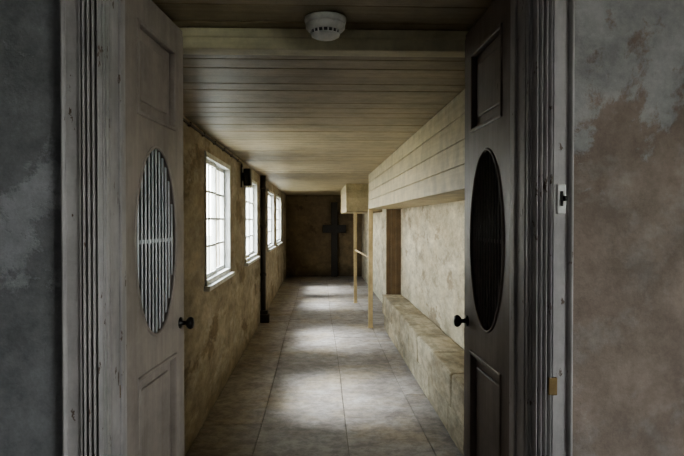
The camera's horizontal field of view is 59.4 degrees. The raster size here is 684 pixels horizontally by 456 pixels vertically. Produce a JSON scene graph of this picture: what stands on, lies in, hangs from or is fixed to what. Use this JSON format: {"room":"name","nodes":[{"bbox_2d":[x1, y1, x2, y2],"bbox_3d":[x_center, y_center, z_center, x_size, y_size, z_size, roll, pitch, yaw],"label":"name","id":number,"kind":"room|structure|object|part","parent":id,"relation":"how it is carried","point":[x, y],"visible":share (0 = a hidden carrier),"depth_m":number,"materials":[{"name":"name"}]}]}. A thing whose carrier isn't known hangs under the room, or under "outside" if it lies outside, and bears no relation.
{"room":"old hallway","nodes":[
{"label":"old hallway","id":0,"kind":"room"},
{"bbox_2d":[183,115,285,455],"bbox_3d":[-1.346,0.335,9.389,0.140,2.520,15.540,0,1,-2],"label":"wall","id":1,"kind":"structure","parent":0,"point":[226,317],"depth_m":5.27,"materials":[{"name":"paint"}]},
{"bbox_2d":[183,118,242,166],"bbox_3d":[-1.075,-0.707,4.685,0.025,0.063,4.667,0,1,-2],"label":"conduit","id":2,"kind":"object","parent":1,"relation":"attached to","point":[184,119],"visible":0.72,"depth_m":4.86,"materials":[{"name":"black metal"}]},
{"bbox_2d":[207,159,224,277],"bbox_3d":[-1.162,-0.082,5.432,0.047,0.990,1.260,0,1,-2],"label":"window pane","id":3,"kind":"object","parent":1,"relation":"attached to","point":[214,168],"visible":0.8,"depth_m":5.43,"materials":[{"name":"glass"}]},
{"bbox_2d":[204,151,230,285],"bbox_3d":[-1.157,-0.082,5.433,0.102,1.080,1.350,0,1,-2],"label":"frame","id":4,"kind":"object","parent":1,"relation":"attached to","point":[227,168],"visible":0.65,"depth_m":6.06,"materials":[{"name":"paint"}]},
{"bbox_2d":[204,271,234,291],"bbox_3d":[-1.133,0.473,5.441,0.130,0.039,1.430,0,1,-2],"label":"sill","id":5,"kind":"structure","parent":1,"relation":"attached to","point":[208,288],"depth_m":5.18,"materials":[{"name":"paint"}]},
{"bbox_2d":[241,165,251,187],"bbox_3d":[-1.122,-0.603,7.043,0.119,0.262,0.140,0,1,-2],"label":"wall lamp","id":6,"kind":"object","parent":1,"relation":"attached to","point":[246,176],"visible":0.98,"depth_m":6.98,"materials":[{"name":"black metal"}]},
{"bbox_3d":[-1.175,-0.604,7.041,0.013,0.260,0.120,0,1,-2],"label":"plate","id":7,"kind":"part","parent":6,"relation":"part of","materials":[{"name":"black metal"}]},
{"bbox_2d":[246,185,252,257],"bbox_3d":[-1.268,-0.118,8.080,0.047,0.990,1.360,0,1,-2],"label":"bars","id":8,"kind":"object","parent":1,"relation":"attached to","point":[248,252],"visible":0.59,"depth_m":8.08,"materials":[{"name":"paint"}]},
{"bbox_2d":[244,180,256,262],"bbox_3d":[-1.263,-0.118,8.080,0.102,1.080,1.450,0,1,-2],"label":"frame","id":9,"kind":"object","parent":1,"relation":"attached to","point":[254,183],"visible":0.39,"depth_m":8.76,"materials":[{"name":"paint"}]},
{"bbox_2d":[244,256,259,265],"bbox_3d":[-1.239,0.438,8.088,0.130,0.039,1.530,0,1,-2],"label":"sill","id":10,"kind":"structure","parent":1,"relation":"attached to","point":[256,258],"depth_m":7.79,"materials":[{"name":"paint"}]},
{"bbox_2d":[260,176,269,322],"bbox_3d":[-1.206,0.330,9.364,0.143,2.290,0.140,0,1,-2],"label":"drain pipe","id":11,"kind":"object","parent":1,"relation":"attached to","point":[265,316],"visible":0.99,"depth_m":9.33,"materials":[{"name":"metal"}]},
{"bbox_2d":[268,193,270,245],"bbox_3d":[-1.400,-0.162,11.402,0.047,0.990,1.410,0,1,-2],"label":"window pane","id":12,"kind":"object","parent":1,"relation":"attached to","point":[269,195],"visible":0.52,"depth_m":11.39,"materials":[{"name":"glass"}]},
{"bbox_2d":[267,189,273,249],"bbox_3d":[-1.396,-0.162,11.402,0.102,1.080,1.500,0,1,-2],"label":"frame","id":13,"kind":"object","parent":1,"relation":"attached to","point":[268,190],"visible":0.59,"depth_m":12.10,"materials":[{"name":"paint"}]},
{"bbox_2d":[277,198,278,240],"bbox_3d":[-1.490,-0.192,13.650,0.047,0.990,1.510,0,1,-2],"label":"bars","id":14,"kind":"object","parent":1,"relation":"attached to","point":[277,198],"visible":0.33,"depth_m":14.02,"materials":[{"name":"paint"}]},
{"bbox_2d":[276,194,280,244],"bbox_3d":[-1.486,-0.192,13.650,0.102,1.080,1.600,0,1,-2],"label":"frame","id":15,"kind":"object","parent":1,"relation":"attached to","point":[277,196],"visible":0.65,"depth_m":14.40,"materials":[{"name":"paint"}]},
{"bbox_2d":[152,0,494,194],"bbox_3d":[-0.204,-0.874,9.338,2.337,0.099,15.498,0,1,-2],"label":"ceiling","id":16,"kind":"structure","parent":0,"point":[309,125],"depth_m":3.29,"materials":[{"name":"beige wood"}]},
{"bbox_2d":[178,27,468,57],"bbox_3d":[0.080,-0.689,2.239,2.140,0.075,0.095,0,1,-2],"label":"ceiling beam","id":17,"kind":"structure","parent":16,"relation":"attached to","point":[196,40],"depth_m":2.20,"materials":[{"name":"beige wood"}]},
{"bbox_2d":[304,11,346,40],"bbox_3d":[-0.057,-0.690,2.075,0.146,0.071,0.146,0,1,-2],"label":"smoke detector","id":18,"kind":"object","parent":16,"relation":"attached to","point":[322,25],"visible":1,"depth_m":2.03,"materials":[{"name":"plastic"}]},
{"bbox_2d":[341,184,381,213],"bbox_3d":[0.374,-0.596,12.868,0.696,0.544,2.700,0,1,-2],"label":"bulkhead","id":19,"kind":"object","parent":16,"relation":"attached to","point":[354,197],"visible":0.69,"depth_m":11.52,"materials":[{"name":"beige wood"}]},
{"bbox_2d":[368,89,464,208],"bbox_3d":[0.775,-0.509,5.784,0.461,0.529,6.890,0,1,-2],"label":"bulkhead","id":20,"kind":"object","parent":16,"relation":"attached to","point":[428,168],"visible":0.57,"depth_m":4.33,"materials":[{"name":"beige wood"}]},
{"bbox_2d":[186,276,461,455],"bbox_3d":[-0.280,1.576,7.016,5.400,0.142,20.200,0,1,-2],"label":"floor","id":21,"kind":"structure","parent":0,"point":[304,416],"depth_m":5.60,"materials":[{"name":"grey tile"}]},
{"bbox_2d":[125,0,194,455],"bbox_3d":[-0.581,0.430,1.924,0.088,2.272,0.525,0,1,3],"label":"door leaf","id":22,"kind":"structure","parent":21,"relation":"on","point":[145,351],"depth_m":1.83,"materials":[{"name":"paint"}]},
{"bbox_2d":[139,153,164,329],"bbox_3d":[-0.619,0.042,1.910,0.004,0.598,0.370,0,1,3],"label":"grille backing","id":23,"kind":"object","parent":22,"relation":"attached to","point":[150,153],"visible":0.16,"depth_m":1.94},
{"bbox_2d":[140,40,167,113],"bbox_3d":[-0.600,-0.474,1.912,0.009,0.180,0.245,0,1,2],"label":"panel field","id":24,"kind":"object","parent":22,"relation":"attached to","point":[153,68],"depth_m":1.90,"materials":[{"name":"grey wood"}]},
{"bbox_2d":[137,149,172,332],"bbox_3d":[-0.597,0.042,1.909,0.007,0.598,0.341,0,1,2],"label":"bars","id":25,"kind":"object","parent":22,"relation":"attached to","point":[166,183],"depth_m":1.92,"materials":[{"name":"grey metal"}]},
{"bbox_2d":[139,238,170,243],"bbox_3d":[-0.603,0.042,1.909,0.006,0.012,0.364,0,1,2],"label":"bar","id":26,"kind":"object","parent":22,"relation":"attached to","point":[161,238],"depth_m":1.89,"materials":[{"name":"grey metal"}]},
{"bbox_2d":[140,29,170,455],"bbox_3d":[-0.602,0.366,1.924,0.014,1.968,0.353,0,1,3],"label":"panel","id":27,"kind":"object","parent":22,"relation":"attached to","point":[144,37],"depth_m":1.94,"materials":[{"name":"paint"}]},
{"bbox_3d":[-0.600,0.891,1.931,0.009,0.810,0.245,0,1,2],"label":"lower panel field","id":28,"kind":"part","parent":27,"relation":"part of","materials":[{"name":"grey wood"}]},
{"bbox_3d":[-0.606,-0.473,1.913,0.006,0.288,0.353,0,1,3],"label":"panel","id":29,"kind":"part","parent":27,"relation":"part of","materials":[{"name":"grey wood"}]},
{"bbox_3d":[-0.606,0.891,1.931,0.006,0.918,0.353,0,1,3],"label":"panel","id":30,"kind":"part","parent":27,"relation":"part of","materials":[{"name":"grey wood"}]},
{"bbox_2d":[134,146,176,335],"bbox_3d":[-0.588,0.042,1.908,0.010,0.602,0.374,0,1,3],"label":"trim","id":31,"kind":"structure","parent":22,"relation":"attached to","point":[151,332],"depth_m":1.93,"materials":[{"name":"paint"}]},
{"bbox_2d":[137,17,175,130],"bbox_3d":[-0.593,-0.473,1.912,0.022,0.280,0.345,0,1,2],"label":"panel","id":32,"kind":"object","parent":22,"relation":"attached to","point":[141,25],"visible":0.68,"depth_m":1.97,"materials":[{"name":"grey wood"}]},
{"bbox_2d":[138,353,177,455],"bbox_3d":[-0.593,0.891,1.930,0.022,0.910,0.345,0,1,2],"label":"trim","id":33,"kind":"structure","parent":22,"relation":"attached to","point":[173,358],"depth_m":2.08,"materials":[{"name":"paint"}]},
{"bbox_3d":[-0.553,0.339,2.139,0.050,0.044,0.044,0,1,3],"label":"knob","id":34,"kind":"part","parent":22,"relation":"part of","materials":[{"name":"black metal"}]},
{"bbox_2d":[323,202,345,276],"bbox_3d":[-0.216,0.325,16.908,0.660,2.100,0.105,0,1,-2],"label":"wooden cross","id":35,"kind":"object","parent":21,"relation":"on","point":[334,228],"visible":1,"depth_m":16.86,"materials":[{"name":"brown wood"}]},
{"bbox_3d":[-0.216,0.025,16.902,0.660,0.220,0.100,0,1,-2],"label":"arm","id":36,"kind":"part","parent":35,"relation":"part of","materials":[{"name":"brown wood"}]},
{"bbox_2d":[353,209,372,327],"bbox_3d":[0.342,0.582,10.233,0.087,1.764,2.747,0,1,-3],"label":"post","id":37,"kind":"object","parent":21,"relation":"on","point":[370,211],"visible":0.99,"depth_m":8.88,"materials":[{"name":"beige wood"}]},
{"bbox_3d":[0.258,0.571,11.563,0.080,1.749,0.080,0,1,-2],"label":"post","id":38,"kind":"part","parent":37,"relation":"part of","materials":[{"name":"beige wood"}]},
{"bbox_3d":[0.347,0.444,10.234,0.047,0.034,2.631,0,1,-4],"label":"rail","id":39,"kind":"part","parent":37,"relation":"part of","materials":[{"name":"beige wood"}]},
{"bbox_3d":[0.422,0.599,8.905,0.085,1.764,0.085,0,1,-2],"label":"post","id":40,"kind":"part","parent":37,"relation":"part of","materials":[{"name":"beige wood"}]},
{"bbox_2d":[386,209,400,294],"bbox_3d":[0.770,0.600,8.989,0.216,1.760,0.045,0,1,-2],"label":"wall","id":41,"kind":"structure","parent":21,"relation":"on","point":[393,216],"depth_m":8.96,"materials":[{"name":"brown wood"}]},
{"bbox_2d":[382,294,463,455],"bbox_3d":[0.861,1.264,5.632,0.305,0.512,6.348,0,1,-2],"label":"stone bench","id":42,"kind":"object","parent":21,"relation":"on","point":[436,362],"visible":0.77,"depth_m":5.26,"materials":[{"name":"beige stone"}]},
{"bbox_2d":[286,195,361,276],"bbox_3d":[-0.514,0.232,17.098,2.140,2.520,0.200,0,1,-2],"label":"wall","id":43,"kind":"structure","parent":0,"point":[308,249],"depth_m":16.99,"materials":[{"name":"paint"}]},
{"bbox_2d":[0,0,683,455],"bbox_3d":[-0.063,0.164,1.581,5.600,3.070,0.160,0,1,-2],"label":"wall","id":44,"kind":"structure","parent":0,"point":[628,241],"depth_m":1.53,"materials":[{"name":"paint"}]},
{"bbox_2d":[60,0,103,455],"bbox_3d":[-0.633,0.381,1.467,0.095,2.400,0.025,0,1,-2],"label":"trim","id":45,"kind":"structure","parent":44,"relation":"attached to","point":[80,20],"depth_m":1.46,"materials":[{"name":"grey wood"}]},
{"bbox_2d":[548,377,556,394],"bbox_3d":[0.529,0.397,1.509,0.022,0.045,0.011,0,1,-2],"label":"strike plate","id":46,"kind":"object","parent":44,"relation":"attached to","point":[552,382],"visible":1,"depth_m":1.50,"materials":[{"name":"gold metal"}]},
{"bbox_2d":[531,0,574,455],"bbox_3d":[0.530,0.380,1.514,0.100,2.400,0.025,0,1,-2],"label":"trim","id":47,"kind":"structure","parent":44,"relation":"attached to","point":[553,20],"depth_m":1.50,"materials":[{"name":"grey wood"}]},
{"bbox_2d":[556,184,565,213],"bbox_3d":[0.550,-0.073,1.505,0.023,0.075,0.008,0,1,-2],"label":"keeper plate","id":48,"kind":"object","parent":44,"relation":"attached to","point":[560,209],"visible":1,"depth_m":1.50,"materials":[{"name":"silver metal"}]},
{"bbox_2d":[561,191,566,205],"bbox_3d":[0.553,-0.073,1.497,0.013,0.037,0.013,0,1,-2],"label":"keeper slot","id":49,"kind":"object","parent":48,"relation":"in","point":[563,198],"depth_m":1.50,"materials":[{"name":"black metal"}]},
{"bbox_2d":[362,200,464,349],"bbox_3d":[0.962,0.334,9.481,0.200,2.520,15.540,0,1,-2],"label":"wall","id":50,"kind":"structure","parent":0,"point":[432,236],"depth_m":6.62,"materials":[{"name":"paint"}]},
{"bbox_3d":[-0.057,-1.038,1.565,1.067,0.665,0.160,0,1,-2],"label":"lintel","id":51,"kind":"object","parent":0,"visible":0},
{"bbox_2d":[102,0,532,455],"bbox_3d":[-0.057,0.431,1.580,1.067,2.295,0.170,0,1,-2],"label":"lining","id":52,"kind":"object","parent":51,"relation":"attached to","point":[113,11],"visible":1,"depth_m":1.57,"materials":[{"name":"grey wood"}]},
{"bbox_2d":[453,0,510,455],"bbox_3d":[0.462,0.430,1.968,0.088,2.272,0.525,0,1,-3],"label":"door leaf","id":53,"kind":"structure","parent":52,"relation":"attached to","point":[492,347],"depth_m":1.89,"materials":[{"name":"paint"}]},
{"bbox_3d":[0.432,0.338,2.183,0.050,0.044,0.044,0,1,-3],"label":"knob","id":54,"kind":"part","parent":53,"relation":"part of","materials":[{"name":"black metal"}]},
{"bbox_2d":[469,350,500,455],"bbox_3d":[0.474,0.891,1.975,0.022,0.910,0.345,0,1,-3],"label":"trim","id":55,"kind":"structure","parent":53,"relation":"attached to","point":[473,356],"depth_m":2.13,"materials":[{"name":"paint"}]},
{"bbox_2d":[470,22,502,132],"bbox_3d":[0.474,-0.474,1.957,0.022,0.280,0.345,0,1,-3],"label":"door panel molding","id":56,"kind":"structure","parent":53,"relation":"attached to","point":[497,31],"depth_m":2.07,"materials":[{"name":"black wood"}]},
{"bbox_2d":[470,148,503,332],"bbox_3d":[0.468,0.041,1.953,0.010,0.602,0.374,0,1,-3],"label":"trim","id":57,"kind":"structure","parent":53,"relation":"attached to","point":[485,149],"depth_m":2.00,"materials":[{"name":"paint"}]},
{"bbox_2d":[474,151,501,329],"bbox_3d":[0.477,0.041,1.953,0.007,0.598,0.341,0,1,-3],"label":"grille bars","id":58,"kind":"object","parent":53,"relation":"attached to","point":[478,230],"visible":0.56,"depth_m":1.97,"materials":[{"name":"black metal"}]},
{"bbox_2d":[476,35,499,455],"bbox_3d":[0.483,0.366,1.968,0.015,1.968,0.353,0,1,-3],"label":"panel","id":59,"kind":"object","parent":53,"relation":"attached to","point":[495,43],"depth_m":1.98,"materials":[{"name":"paint"}]},
{"bbox_3d":[0.487,0.891,1.976,0.006,0.918,0.353,0,1,-3],"label":"panel","id":60,"kind":"part","parent":59,"relation":"part of","materials":[{"name":"paint"}]},
{"bbox_3d":[0.481,0.891,1.975,0.008,0.810,0.245,0,1,-3],"label":"lower panel field","id":61,"kind":"part","parent":59,"relation":"part of","materials":[{"name":"grey wood"}]},
{"bbox_3d":[0.487,-0.474,1.957,0.006,0.288,0.353,0,1,-3],"label":"panel","id":62,"kind":"part","parent":59,"relation":"part of","materials":[{"name":"paint"}]},
{"bbox_2d":[478,45,499,115],"bbox_3d":[0.481,-0.474,1.957,0.008,0.180,0.245,0,1,-3],"label":"panel field","id":63,"kind":"object","parent":53,"relation":"attached to","point":[489,68],"depth_m":1.94,"materials":[{"name":"black wood"}]},
{"bbox_2d":[480,155,500,321],"bbox_3d":[0.499,0.041,1.954,0.006,0.598,0.370,0,1,-3],"label":"grille backing","id":64,"kind":"object","parent":53,"relation":"attached to","point":[491,155],"depth_m":1.99,"materials":[{"name":"black"}]},
{"label":"outside","id":65,"kind":"structure","parent":0,"visible":0},
{"bbox_2d":[207,236,210,272],"bbox_3d":[-0.600,1.700,15.012,120.000,0.200,110.000,0,1,-2],"label":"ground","id":66,"kind":"structure","parent":65,"point":[207,236],"depth_m":30.42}
]}

